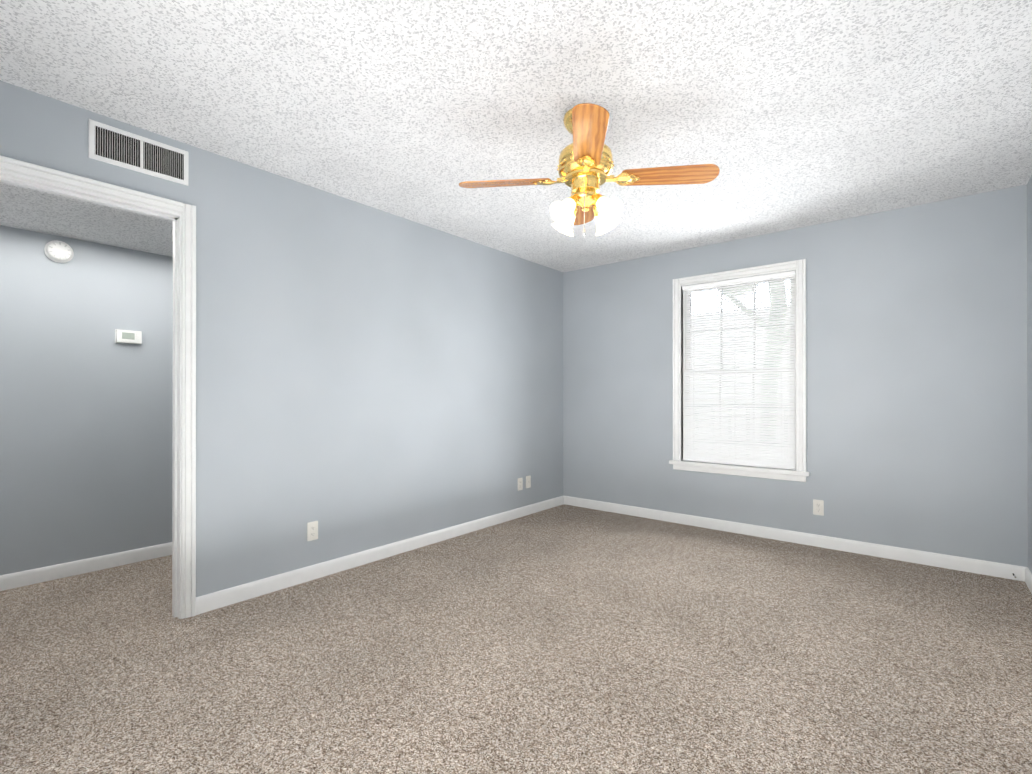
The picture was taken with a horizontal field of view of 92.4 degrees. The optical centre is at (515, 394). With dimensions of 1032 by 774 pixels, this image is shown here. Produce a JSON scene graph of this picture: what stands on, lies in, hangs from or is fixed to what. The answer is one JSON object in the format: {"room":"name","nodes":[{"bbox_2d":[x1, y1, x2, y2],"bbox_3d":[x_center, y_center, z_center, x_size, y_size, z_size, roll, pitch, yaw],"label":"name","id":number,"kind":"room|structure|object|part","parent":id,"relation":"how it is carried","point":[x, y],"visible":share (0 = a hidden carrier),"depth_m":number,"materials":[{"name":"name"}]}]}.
{"room":"empty bedroom","nodes":[
{"label":"empty bedroom","id":0,"kind":"room"},
{"bbox_2d":[0,225,172,574],"bbox_3d":[-2.487,-0.071,3.630,0.110,2.440,3.310,0,0,40],"label":"wall","id":1,"kind":"structure","parent":0,"point":[86,403],"depth_m":3.18,"materials":[{"name":"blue paint"}]},
{"bbox_2d":[44,240,73,262],"bbox_3d":[-2.843,-0.892,3.080,0.044,0.136,0.136,0,0,40],"label":"smoke detector","id":2,"kind":"object","parent":1,"relation":"attached to","point":[58,251],"visible":1,"depth_m":3.07,"materials":[{"name":"white plastic"}]},
{"bbox_2d":[0,542,171,590],"bbox_3d":[-2.474,1.105,3.546,0.014,0.088,3.200,0,0,40],"label":"baseboard","id":3,"kind":"structure","parent":1,"relation":"attached to","point":[38,575],"depth_m":3.16,"materials":[{"name":"white wood"}]},
{"bbox_2d":[115,329,141,343],"bbox_3d":[-2.625,-0.392,3.355,0.028,0.090,0.144,0,0,40],"label":"thermostat","id":4,"kind":"object","parent":1,"relation":"attached to","point":[128,336],"visible":1,"depth_m":3.34,"materials":[{"name":"white plastic"}]},
{"bbox_2d":[0,181,172,256],"bbox_3d":[-2.087,-1.192,3.231,1.240,0.400,3.420,0,0,40],"label":"ceiling","id":5,"kind":"structure","parent":0,"point":[26,208],"depth_m":2.84,"materials":[{"name":"white paint"}]},
{"bbox_2d":[0,80,562,596],"bbox_3d":[-1.063,-0.071,3.408,0.110,2.440,5.000,0,0,40],"label":"wall","id":6,"kind":"structure","parent":0,"point":[368,378],"depth_m":3.20,"materials":[{"name":"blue paint"}]},
{"bbox_2d":[0,155,195,618],"bbox_3d":[-2.034,0.084,2.231,0.153,2.125,0.994,0,0,40],"label":"door frame","id":7,"kind":"structure","parent":6,"relation":"attached to","point":[187,212],"depth_m":2.54,"materials":[{"name":"white wood"}]},
{"bbox_2d":[88,119,188,185],"bbox_3d":[-1.829,-1.166,2.412,0.039,0.176,0.396,0,0,40],"label":"air vent","id":8,"kind":"object","parent":6,"relation":"in","point":[120,147],"visible":1,"depth_m":2.39,"materials":[{"name":"white metal"}]},
{"bbox_2d":[307,521,317,540],"bbox_3d":[-1.263,0.848,3.072,0.008,0.115,0.070,0,0,40],"label":"outlet","id":9,"kind":"object","parent":6,"relation":"attached to","point":[312,530],"visible":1,"depth_m":3.07,"materials":[{"name":"beige plastic"}]},
{"bbox_2d":[196,495,563,614],"bbox_3d":[-0.595,1.105,3.876,0.014,0.088,3.379,0,0,40],"label":"baseboard","id":10,"kind":"structure","parent":6,"relation":"attached to","point":[227,597],"depth_m":3.26,"materials":[{"name":"white wood"}]},
{"bbox_2d":[518,478,522,490],"bbox_3d":[0.040,0.843,4.651,0.008,0.115,0.070,0,0,40],"label":"outlet","id":11,"kind":"object","parent":6,"relation":"attached to","point":[520,483],"visible":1,"depth_m":4.65,"materials":[{"name":"beige plastic"}]},
{"bbox_2d":[526,476,530,487],"bbox_3d":[0.121,0.839,4.745,0.012,0.115,0.070,0,0,40],"label":"outlet","id":12,"kind":"object","parent":6,"relation":"attached to","point":[528,481],"visible":1,"depth_m":4.74,"materials":[{"name":"beige plastic"}]},
{"bbox_2d":[0,504,1031,773],"bbox_3d":[-0.178,1.197,2.676,4.884,0.100,5.000,0,0,40],"label":"floor","id":13,"kind":"structure","parent":0,"point":[564,638],"depth_m":2.10,"materials":[{"name":"carpet"}]},
{"bbox_2d":[0,0,1031,271],"bbox_3d":[0.300,-1.344,2.286,3.644,0.100,5.000,0,0,40],"label":"ceiling","id":14,"kind":"structure","parent":0,"point":[786,114],"depth_m":2.15,"materials":[{"name":"white paint"}]},
{"bbox_2d":[459,103,719,236],"bbox_3d":[0.324,-1.004,2.305,0.887,0.579,0.887,0,0,-39],"label":"ceiling fan","id":15,"kind":"object","parent":14,"relation":"hanging from","point":[585,166],"visible":1,"depth_m":2.24,"materials":[{"name":"brown wood"}]},
{"bbox_3d":[-0.053,-1.002,2.345,0.443,0.006,0.136,0,12,6],"label":"blade","id":16,"kind":"part","parent":15,"relation":"part of","materials":[{"name":"brown wood"}]},
{"bbox_3d":[0.215,-0.827,2.221,0.123,0.124,0.123,0,0,40],"label":"lamp shade","id":17,"kind":"part","parent":15,"relation":"part of","materials":[{"name":"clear glass"}]},
{"bbox_3d":[0.240,-0.827,2.413,0.123,0.124,0.123,0,0,40],"label":"lamp shade","id":18,"kind":"part","parent":15,"relation":"part of","materials":[{"name":"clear glass"}]},
{"bbox_3d":[0.258,-0.885,2.255,0.057,0.074,0.075,0,0,40],"label":"light arm","id":19,"kind":"part","parent":15,"relation":"part of"},
{"bbox_3d":[0.363,-1.001,2.681,0.136,0.006,0.443,-12,-1,6],"label":"blade","id":20,"kind":"part","parent":15,"relation":"part of","materials":[{"name":"brown wood"}]},
{"bbox_3d":[0.284,-1.002,1.929,0.136,0.006,0.443,12,1,6],"label":"blade","id":21,"kind":"part","parent":15,"relation":"part of","materials":[{"name":"brown wood"}]},
{"bbox_3d":[0.389,-0.885,2.354,0.057,0.074,0.075,0,0,40],"label":"light arm","id":22,"kind":"part","parent":15,"relation":"part of"},
{"bbox_3d":[0.373,-0.885,2.239,0.075,0.074,0.057,0,0,40],"label":"light arm","id":23,"kind":"part","parent":15,"relation":"part of"},
{"bbox_3d":[0.432,-0.827,2.388,0.123,0.124,0.123,0,0,40],"label":"lamp shade","id":24,"kind":"part","parent":15,"relation":"part of","materials":[{"name":"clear glass"}]},
{"bbox_3d":[0.407,-0.827,2.196,0.123,0.124,0.123,0,0,40],"label":"lamp shade","id":25,"kind":"part","parent":15,"relation":"part of","materials":[{"name":"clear glass"}]},
{"bbox_3d":[0.700,-1.002,2.265,0.443,0.006,0.136,0,-12,6],"label":"blade","id":26,"kind":"part","parent":15,"relation":"part of","materials":[{"name":"brown wood"}]},
{"bbox_2d":[563,184,1027,566],"bbox_3d":[1.898,-0.070,4.135,3.534,2.440,0.110,0,0,40],"label":"wall","id":27,"kind":"structure","parent":0,"point":[916,361],"depth_m":3.55,"materials":[{"name":"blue paint"}]},
{"bbox_2d":[680,269,796,470],"bbox_3d":[1.858,-0.188,4.168,0.934,1.584,0.111,0,0,40],"label":"liner","id":28,"kind":"object","parent":27,"relation":"attached to","point":[682,361],"visible":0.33,"depth_m":4.30,"materials":[{"name":"white wood"}]},
{"bbox_2d":[669,460,809,481],"bbox_3d":[1.822,0.631,4.123,1.096,0.082,0.093,0,0,40],"label":"window sill","id":29,"kind":"structure","parent":27,"relation":"attached to","point":[762,472],"depth_m":4.06,"materials":[{"name":"white wood"}]},
{"bbox_2d":[673,259,806,471],"bbox_3d":[1.851,-0.224,4.160,1.048,1.627,0.132,0,0,40],"label":"window","id":30,"kind":"structure","parent":27,"relation":"in","point":[799,266],"depth_m":4.01,"materials":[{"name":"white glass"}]},
{"bbox_2d":[682,271,795,469],"bbox_3d":[1.839,-0.189,4.144,0.894,1.552,0.028,0,0,40],"label":"window blinds","id":31,"kind":"object","parent":30,"relation":"attached to","point":[742,399],"visible":0.9,"depth_m":4.11,"materials":[{"name":"plastic"}]},
{"bbox_2d":[685,289,685,369],"bbox_3d":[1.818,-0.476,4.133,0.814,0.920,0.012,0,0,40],"label":"blind wand","id":32,"kind":"object","parent":31,"relation":"hanging from","point":[685,329],"visible":1,"depth_m":4.39,"materials":[{"name":"white plastic"}]},
{"bbox_3d":[1.871,-0.188,4.183,0.906,1.556,0.070,0,0,40],"label":"window sashes","id":33,"kind":"part","parent":30,"relation":"part of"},
{"bbox_2d":[564,496,1019,580],"bbox_3d":[1.816,1.106,4.120,3.424,0.088,0.014,0,0,40],"label":"baseboard","id":34,"kind":"structure","parent":27,"relation":"attached to","point":[983,567],"depth_m":3.72,"materials":[{"name":"white wood"}]},
{"bbox_2d":[813,499,823,515],"bbox_3d":[2.285,0.854,3.737,0.070,0.115,0.008,0,0,40],"label":"outlet","id":35,"kind":"object","parent":27,"relation":"attached to","point":[818,507],"visible":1,"depth_m":3.73,"materials":[{"name":"beige plastic"}]},
{"bbox_2d":[1027,175,1031,572],"bbox_3d":[1.628,-0.076,1.117,0.110,2.440,4.890,0,0,40],"label":"wall","id":36,"kind":"structure","parent":0,"point":[1029,309],"depth_m":2.97,"materials":[{"name":"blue paint"}]},
{"bbox_2d":[1020,566,1031,593],"bbox_3d":[2.850,1.103,2.694,0.014,0.088,0.819,0,0,40],"label":"baseboard","id":37,"kind":"structure","parent":36,"relation":"attached to","point":[1025,574],"depth_m":2.99,"materials":[{"name":"white wood"}]},
{"label":"outside","id":38,"kind":"structure","parent":0,"visible":0},
{"bbox_2d":[690,429,789,459],"bbox_3d":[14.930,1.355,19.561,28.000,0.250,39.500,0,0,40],"label":"ground","id":39,"kind":"structure","parent":38,"point":[739,446],"depth_m":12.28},
{"bbox_2d":[717,281,789,450],"bbox_3d":[5.475,-2.410,10.387,4.802,7.255,2.900,0,0,40],"label":"tree","id":40,"kind":"object","parent":39,"relation":"on","point":[767,331],"depth_m":10.22,"materials":[{"name":"plant"}]}
]}

